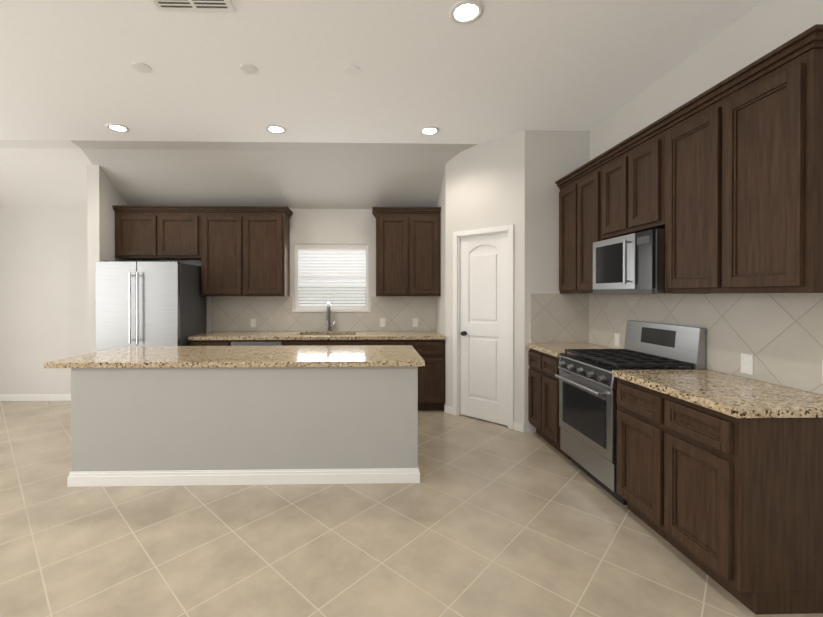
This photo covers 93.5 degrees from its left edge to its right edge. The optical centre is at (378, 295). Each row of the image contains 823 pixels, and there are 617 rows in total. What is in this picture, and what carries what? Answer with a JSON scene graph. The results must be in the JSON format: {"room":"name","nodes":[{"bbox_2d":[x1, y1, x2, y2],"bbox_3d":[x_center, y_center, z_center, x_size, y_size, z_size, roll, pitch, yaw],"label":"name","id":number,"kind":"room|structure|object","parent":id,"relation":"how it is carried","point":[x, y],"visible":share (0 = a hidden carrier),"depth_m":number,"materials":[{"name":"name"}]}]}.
{"room":"kitchen","nodes":[
{"label":"kitchen","id":0,"kind":"room"},
{"bbox_2d":[87,165,129,352],"bbox_3d":[-3.371,-0.256,4.840,0.140,3.300,0.579,0,0,-1],"label":"wall","id":1,"kind":"structure","parent":0,"point":[103,195],"depth_m":4.55,"materials":[{"name":"paint"}]},
{"bbox_2d":[0,207,436,394],"bbox_3d":[-1.754,-0.257,5.227,7.770,3.300,0.120,0,0,-1],"label":"wall","id":2,"kind":"structure","parent":0,"point":[43,288],"depth_m":5.11,"materials":[{"name":"paint"}]},
{"bbox_2d":[0,394,70,400],"bbox_3d":[-4.543,1.351,5.104,2.188,0.085,0.014,0,0,-1],"label":"baseboard","id":3,"kind":"structure","parent":2,"relation":"attached to","point":[49,397],"depth_m":5.10,"materials":[{"name":"white wood"}]},
{"bbox_2d":[113,209,163,259],"bbox_3d":[-2.998,-0.770,4.968,0.602,0.597,0.334,0,0,-1],"label":"upper cabinet","id":4,"kind":"object","parent":2,"relation":"attached to","point":[139,233],"depth_m":4.81,"materials":[{"name":"brown wood"}]},
{"bbox_2d":[164,209,199,259],"bbox_3d":[-2.535,-0.770,4.978,0.603,0.597,0.334,0,0,-1],"label":"upper cabinet","id":5,"kind":"object","parent":2,"relation":"attached to","point":[181,226],"depth_m":4.83,"materials":[{"name":"brown wood"}]},
{"bbox_2d":[200,209,247,295],"bbox_3d":[-1.938,-0.530,4.993,0.592,1.077,0.334,0,0,-1],"label":"upper cabinet","id":6,"kind":"object","parent":2,"relation":"attached to","point":[240,250],"depth_m":4.84,"materials":[{"name":"brown wood"}]},
{"bbox_2d":[248,209,291,295],"bbox_3d":[-1.486,-0.530,5.003,0.593,1.077,0.334,0,0,-1],"label":"upper cabinet","id":7,"kind":"object","parent":2,"relation":"attached to","point":[268,229],"depth_m":4.85,"materials":[{"name":"brown wood"}]},
{"bbox_2d":[211,296,436,330],"bbox_3d":[-0.728,0.243,5.188,3.021,0.468,0.008,0,0,-1],"label":"backsplash","id":8,"kind":"structure","parent":2,"relation":"attached to","point":[275,313],"depth_m":5.18,"materials":[{"name":"tile"}]},
{"bbox_2d":[250,318,255,326],"bbox_3d":[-1.678,0.363,5.158,0.072,0.115,0.008,0,0,-1],"label":"electrical outlet","id":9,"kind":"object","parent":8,"relation":"attached to","point":[252,322],"visible":1,"depth_m":5.16,"materials":[{"name":"white plastic"}]},
{"bbox_2d":[380,318,384,326],"bbox_3d":[0.052,0.363,5.197,0.072,0.115,0.008,0,0,-1],"label":"electrical outlet","id":10,"kind":"object","parent":8,"relation":"attached to","point":[382,322],"visible":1,"depth_m":5.19,"materials":[{"name":"white plastic"}]},
{"bbox_2d":[413,318,417,326],"bbox_3d":[0.497,0.363,5.207,0.072,0.115,0.008,0,0,-1],"label":"electrical outlet","id":11,"kind":"object","parent":8,"relation":"attached to","point":[415,322],"visible":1,"depth_m":5.20,"materials":[{"name":"white plastic"}]},
{"bbox_2d":[292,244,370,311],"bbox_3d":[-0.634,-0.239,5.239,1.050,0.914,0.137,0,0,-1],"label":"window","id":12,"kind":"structure","parent":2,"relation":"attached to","point":[335,276],"depth_m":5.24,"materials":[{"name":"white"}]},
{"bbox_2d":[372,207,440,295],"bbox_3d":[0.351,-0.554,5.033,0.868,1.125,0.358,0,0,-1],"label":"upper cabinet","id":13,"kind":"object","parent":2,"relation":"attached to","point":[408,251],"visible":1,"depth_m":4.89,"materials":[{"name":"brown wood"}]},
{"bbox_2d":[0,140,476,208],"bbox_3d":[-1.744,-1.414,4.758,8.010,0.652,1.050,0,0,-1],"label":"ceiling","id":14,"kind":"structure","parent":0,"point":[53,173],"depth_m":4.66,"materials":[{"name":"paint"}]},
{"bbox_2d":[0,0,764,143],"bbox_3d":[-1.653,-1.698,0.722,8.010,0.050,7.020,0,0,-1],"label":"ceiling","id":15,"kind":"structure","parent":0,"point":[499,69],"depth_m":2.82,"materials":[{"name":"paint"}]},
{"bbox_2d":[105,123,129,131],"bbox_3d":[-2.619,-1.683,3.871,0.200,0.007,0.200,0,0,-1],"label":"recessed light","id":16,"kind":"object","parent":15,"relation":"in","point":[116,127],"visible":1,"depth_m":3.86,"materials":[{"name":"white"}]},
{"bbox_2d":[132,62,150,72],"bbox_3d":[-1.746,-1.678,2.841,0.124,0.008,0.124,0,0,-1],"label":"recessed light","id":17,"kind":"object","parent":15,"relation":"in","point":[141,67],"visible":1,"depth_m":2.83,"materials":[{"name":"white plastic"}]},
{"bbox_2d":[150,0,235,12],"bbox_3d":[-1.065,-1.673,2.161,0.450,0.012,0.220,0,0,-1],"label":"ceiling vent","id":18,"kind":"object","parent":15,"relation":"in","point":[217,6],"visible":1,"depth_m":2.23,"materials":[{"name":"white metal"}]},
{"bbox_2d":[240,64,257,73],"bbox_3d":[-0.962,-1.678,2.859,0.124,0.008,0.124,0,0,-1],"label":"recessed light","id":19,"kind":"object","parent":15,"relation":"in","point":[248,68],"visible":1,"depth_m":2.86,"materials":[{"name":"white plastic"}]},
{"bbox_2d":[266,125,285,133],"bbox_3d":[-1.040,-1.683,3.907,0.200,0.007,0.200,0,0,-1],"label":"recessed light","id":20,"kind":"object","parent":15,"relation":"in","point":[276,129],"visible":1,"depth_m":3.91,"materials":[{"name":"white"}]},
{"bbox_2d":[344,65,359,75],"bbox_3d":[-0.199,-1.678,2.876,0.124,0.008,0.124,0,0,-1],"label":"recessed light","id":21,"kind":"object","parent":15,"relation":"in","point":[352,70],"visible":1,"depth_m":2.87,"materials":[{"name":"white plastic"}]},
{"bbox_2d":[420,126,438,134],"bbox_3d":[0.520,-1.683,3.942,0.200,0.007,0.200,0,0,-1],"label":"recessed light","id":22,"kind":"object","parent":15,"relation":"in","point":[430,130],"visible":1,"depth_m":3.93,"materials":[{"name":"white"}]},
{"bbox_2d":[449,0,483,24],"bbox_3d":[0.518,-1.676,2.282,0.200,0.007,0.200,0,0,-1],"label":"recessed light","id":23,"kind":"object","parent":15,"relation":"in","point":[463,12],"visible":1,"depth_m":2.28,"materials":[{"name":"white"}]},
{"bbox_2d":[0,401,822,616],"bbox_3d":[-1.665,1.440,1.260,8.010,0.060,8.070,0,0,-1],"label":"floor","id":24,"kind":"structure","parent":0,"point":[483,518],"depth_m":2.19,"materials":[{"name":"tile"}]},
{"bbox_2d":[95,260,205,351],"bbox_3d":[-2.722,0.499,4.678,0.910,1.792,0.832,0,0,-1],"label":"refrigerator","id":25,"kind":"object","parent":24,"relation":"on","point":[146,303],"visible":0.65,"depth_m":4.33,"materials":[{"name":"metal"}]},
{"bbox_2d":[188,338,231,345],"bbox_3d":[-1.990,0.957,4.844,0.480,0.875,0.642,0,0,-1],"label":"base cabinet","id":26,"kind":"object","parent":24,"relation":"on","point":[193,341],"depth_m":4.52,"materials":[{"name":"brown wood"}]},
{"bbox_2d":[67,369,419,486],"bbox_3d":[-0.995,0.963,3.289,2.592,0.876,0.872,0,0,-1],"label":"kitchen island","id":27,"kind":"object","parent":24,"relation":"on","point":[217,415],"depth_m":2.87,"materials":[{"name":"paint"}]},
{"bbox_2d":[44,345,423,368],"bbox_3d":[-1.055,0.505,3.286,2.780,0.040,0.900,0,0,-1],"label":"island countertop","id":28,"kind":"structure","parent":27,"relation":"on","point":[325,356],"depth_m":2.99,"materials":[{"name":"beige stone"}]},
{"bbox_2d":[231,341,281,345],"bbox_3d":[-1.448,0.970,4.749,0.592,0.850,0.491,0,0,-1],"label":"dishwasher","id":29,"kind":"object","parent":24,"relation":"on","point":[256,343],"visible":0.08,"depth_m":4.55,"materials":[{"name":"metal"}]},
{"bbox_2d":[364,338,411,344],"bbox_3d":[0.119,0.957,4.892,0.540,0.875,0.642,0,0,-1],"label":"base cabinet","id":30,"kind":"object","parent":24,"relation":"on","point":[367,341],"depth_m":4.57,"materials":[{"name":"brown wood"}]},
{"bbox_2d":[412,338,445,410],"bbox_3d":[0.519,0.957,4.901,0.540,0.875,0.642,0,0,-1],"label":"base cabinet","id":31,"kind":"object","parent":24,"relation":"on","point":[429,347],"depth_m":4.60,"materials":[{"name":"brown wood"}]},
{"bbox_2d":[192,331,445,341],"bbox_3d":[-0.720,0.499,4.866,3.020,0.040,0.653,0,0,-1],"label":"countertop","id":32,"kind":"structure","parent":31,"relation":"on","point":[284,336],"depth_m":4.65,"materials":[{"name":"beige stone"}]},
{"bbox_2d":[526,343,614,459],"bbox_3d":[1.839,0.942,3.623,0.653,0.915,0.655,0,0,-1],"label":"base cabinet","id":33,"kind":"object","parent":24,"relation":"on","point":[543,392],"visible":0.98,"depth_m":3.59,"materials":[{"name":"brown wood"}]},
{"bbox_2d":[555,320,705,504],"bbox_3d":[1.819,0.807,2.922,0.691,1.190,0.730,0,0,-1],"label":"gas range","id":34,"kind":"object","parent":24,"relation":"on","point":[588,408],"visible":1,"depth_m":2.80,"materials":[{"name":"silver metal"}]},
{"bbox_2d":[612,369,822,614],"bbox_3d":[1.873,0.948,2.118,0.653,0.915,0.868,0,0,-1],"label":"base cabinet","id":35,"kind":"object","parent":24,"relation":"on","point":[720,478],"visible":1,"depth_m":1.76,"materials":[{"name":"brown wood"}]},
{"bbox_2d":[437,165,445,404],"bbox_3d":[0.846,-0.256,4.914,0.110,3.300,0.622,0,0,-1],"label":"wall","id":36,"kind":"structure","parent":0,"point":[441,313],"depth_m":4.73,"materials":[{"name":"paint"}]},
{"bbox_2d":[445,130,524,423],"bbox_3d":[1.183,-0.253,4.311,0.957,3.300,0.110,0,0,44],"label":"wall","id":37,"kind":"structure","parent":0,"point":[485,184],"depth_m":4.18,"materials":[{"name":"paint"}]},
{"bbox_2d":[445,405,452,414],"bbox_3d":[0.833,1.353,4.565,0.111,0.085,0.013,0,0,44],"label":"baseboard","id":38,"kind":"structure","parent":37,"relation":"attached to","point":[448,409],"depth_m":4.56,"materials":[{"name":"white wood"}]},
{"bbox_2d":[453,225,513,429],"bbox_3d":[1.176,0.328,4.307,0.734,2.137,0.128,0,0,44],"label":"door frame","id":39,"kind":"structure","parent":37,"relation":"attached to","point":[509,229],"depth_m":4.27,"materials":[{"name":"white wood"}]},
{"bbox_2d":[460,233,507,425],"bbox_3d":[1.158,0.356,4.279,0.602,2.058,0.103,0,0,44],"label":"pantry door","id":40,"kind":"structure","parent":37,"relation":"in","point":[483,327],"depth_m":4.29,"materials":[{"name":"wood"}]},
{"bbox_2d":[513,422,523,431],"bbox_3d":[1.446,1.355,3.980,0.111,0.085,0.014,0,0,44],"label":"baseboard","id":41,"kind":"structure","parent":37,"relation":"attached to","point":[518,426],"depth_m":3.98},
{"bbox_2d":[524,130,589,431],"bbox_3d":[1.824,-0.252,4.003,0.669,3.300,0.110,0,0,-1],"label":"wall","id":42,"kind":"structure","parent":0,"point":[552,158],"depth_m":3.94,"materials":[{"name":"paint"}]},
{"bbox_2d":[530,294,588,342],"bbox_3d":[1.851,0.231,3.946,0.600,0.503,0.008,0,0,-1],"label":"backsplash","id":43,"kind":"structure","parent":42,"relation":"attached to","point":[559,318],"depth_m":3.94,"materials":[{"name":"tile"}]},
{"bbox_2d":[589,0,822,369],"bbox_3d":[2.280,-0.241,1.343,0.120,3.300,8.070,0,0,-1],"label":"wall","id":44,"kind":"structure","parent":0,"point":[765,27],"depth_m":2.53,"materials":[{"name":"paint"}]},
{"bbox_2d":[557,172,578,293],"bbox_3d":[1.997,-0.567,3.731,0.332,1.092,0.433,0,0,-1],"label":"upper cabinet","id":45,"kind":"object","parent":44,"relation":"attached to","point":[569,190],"depth_m":3.74,"materials":[{"name":"brown wood"}]},
{"bbox_2d":[579,160,601,293],"bbox_3d":[2.004,-0.566,3.438,0.332,1.092,0.433,0,0,-1],"label":"upper cabinet","id":46,"kind":"object","parent":44,"relation":"attached to","point":[589,178],"depth_m":3.41,"materials":[{"name":"brown wood"}]},
{"bbox_2d":[599,144,637,239],"bbox_3d":[2.014,-0.791,3.015,0.332,0.637,0.410,0,0,-1],"label":"upper cabinet","id":47,"kind":"object","parent":44,"relation":"attached to","point":[615,169],"depth_m":3.03,"materials":[{"name":"brown wood"}]},
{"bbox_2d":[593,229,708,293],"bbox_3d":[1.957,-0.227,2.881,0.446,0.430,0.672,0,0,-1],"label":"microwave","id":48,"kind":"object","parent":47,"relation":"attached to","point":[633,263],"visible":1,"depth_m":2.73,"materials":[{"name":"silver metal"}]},
{"bbox_2d":[631,128,658,231],"bbox_3d":[2.020,-0.790,2.745,0.332,0.637,0.409,0,0,-1],"label":"upper cabinet","id":49,"kind":"object","parent":44,"relation":"attached to","point":[645,148],"depth_m":2.71,"materials":[{"name":"brown wood"}]},
{"bbox_2d":[659,84,730,292],"bbox_3d":[2.030,-0.561,2.294,0.332,1.092,0.495,0,0,-1],"label":"upper cabinet","id":50,"kind":"object","parent":44,"relation":"attached to","point":[721,183],"depth_m":2.27,"materials":[{"name":"brown wood"}]},
{"bbox_2d":[589,293,822,394],"bbox_3d":[2.181,0.235,2.832,0.008,0.503,2.248,0,0,-1],"label":"backsplash","id":51,"kind":"structure","parent":44,"relation":"attached to","point":[778,337],"depth_m":2.31,"materials":[{"name":"tile"}]},
{"bbox_2d":[614,333,619,346],"bbox_3d":[2.157,0.400,3.488,0.008,0.115,0.072,0,0,-1],"label":"electrical outlet","id":52,"kind":"object","parent":51,"relation":"attached to","point":[617,339],"visible":1,"depth_m":3.48,"materials":[{"name":"white plastic"}]},
{"bbox_2d":[741,353,752,374],"bbox_3d":[2.184,0.405,2.288,0.008,0.115,0.072,0,0,-1],"label":"electrical outlet","id":53,"kind":"object","parent":51,"relation":"attached to","point":[746,363],"visible":1,"depth_m":2.28,"materials":[{"name":"white plastic"}]},
{"bbox_2d":[731,36,822,292],"bbox_3d":[2.038,-0.559,1.939,0.332,1.092,0.495,0,0,-1],"label":"upper cabinet","id":54,"kind":"object","parent":44,"relation":"attached to","point":[777,108],"depth_m":1.82,"materials":[{"name":"brown wood"}]}
]}

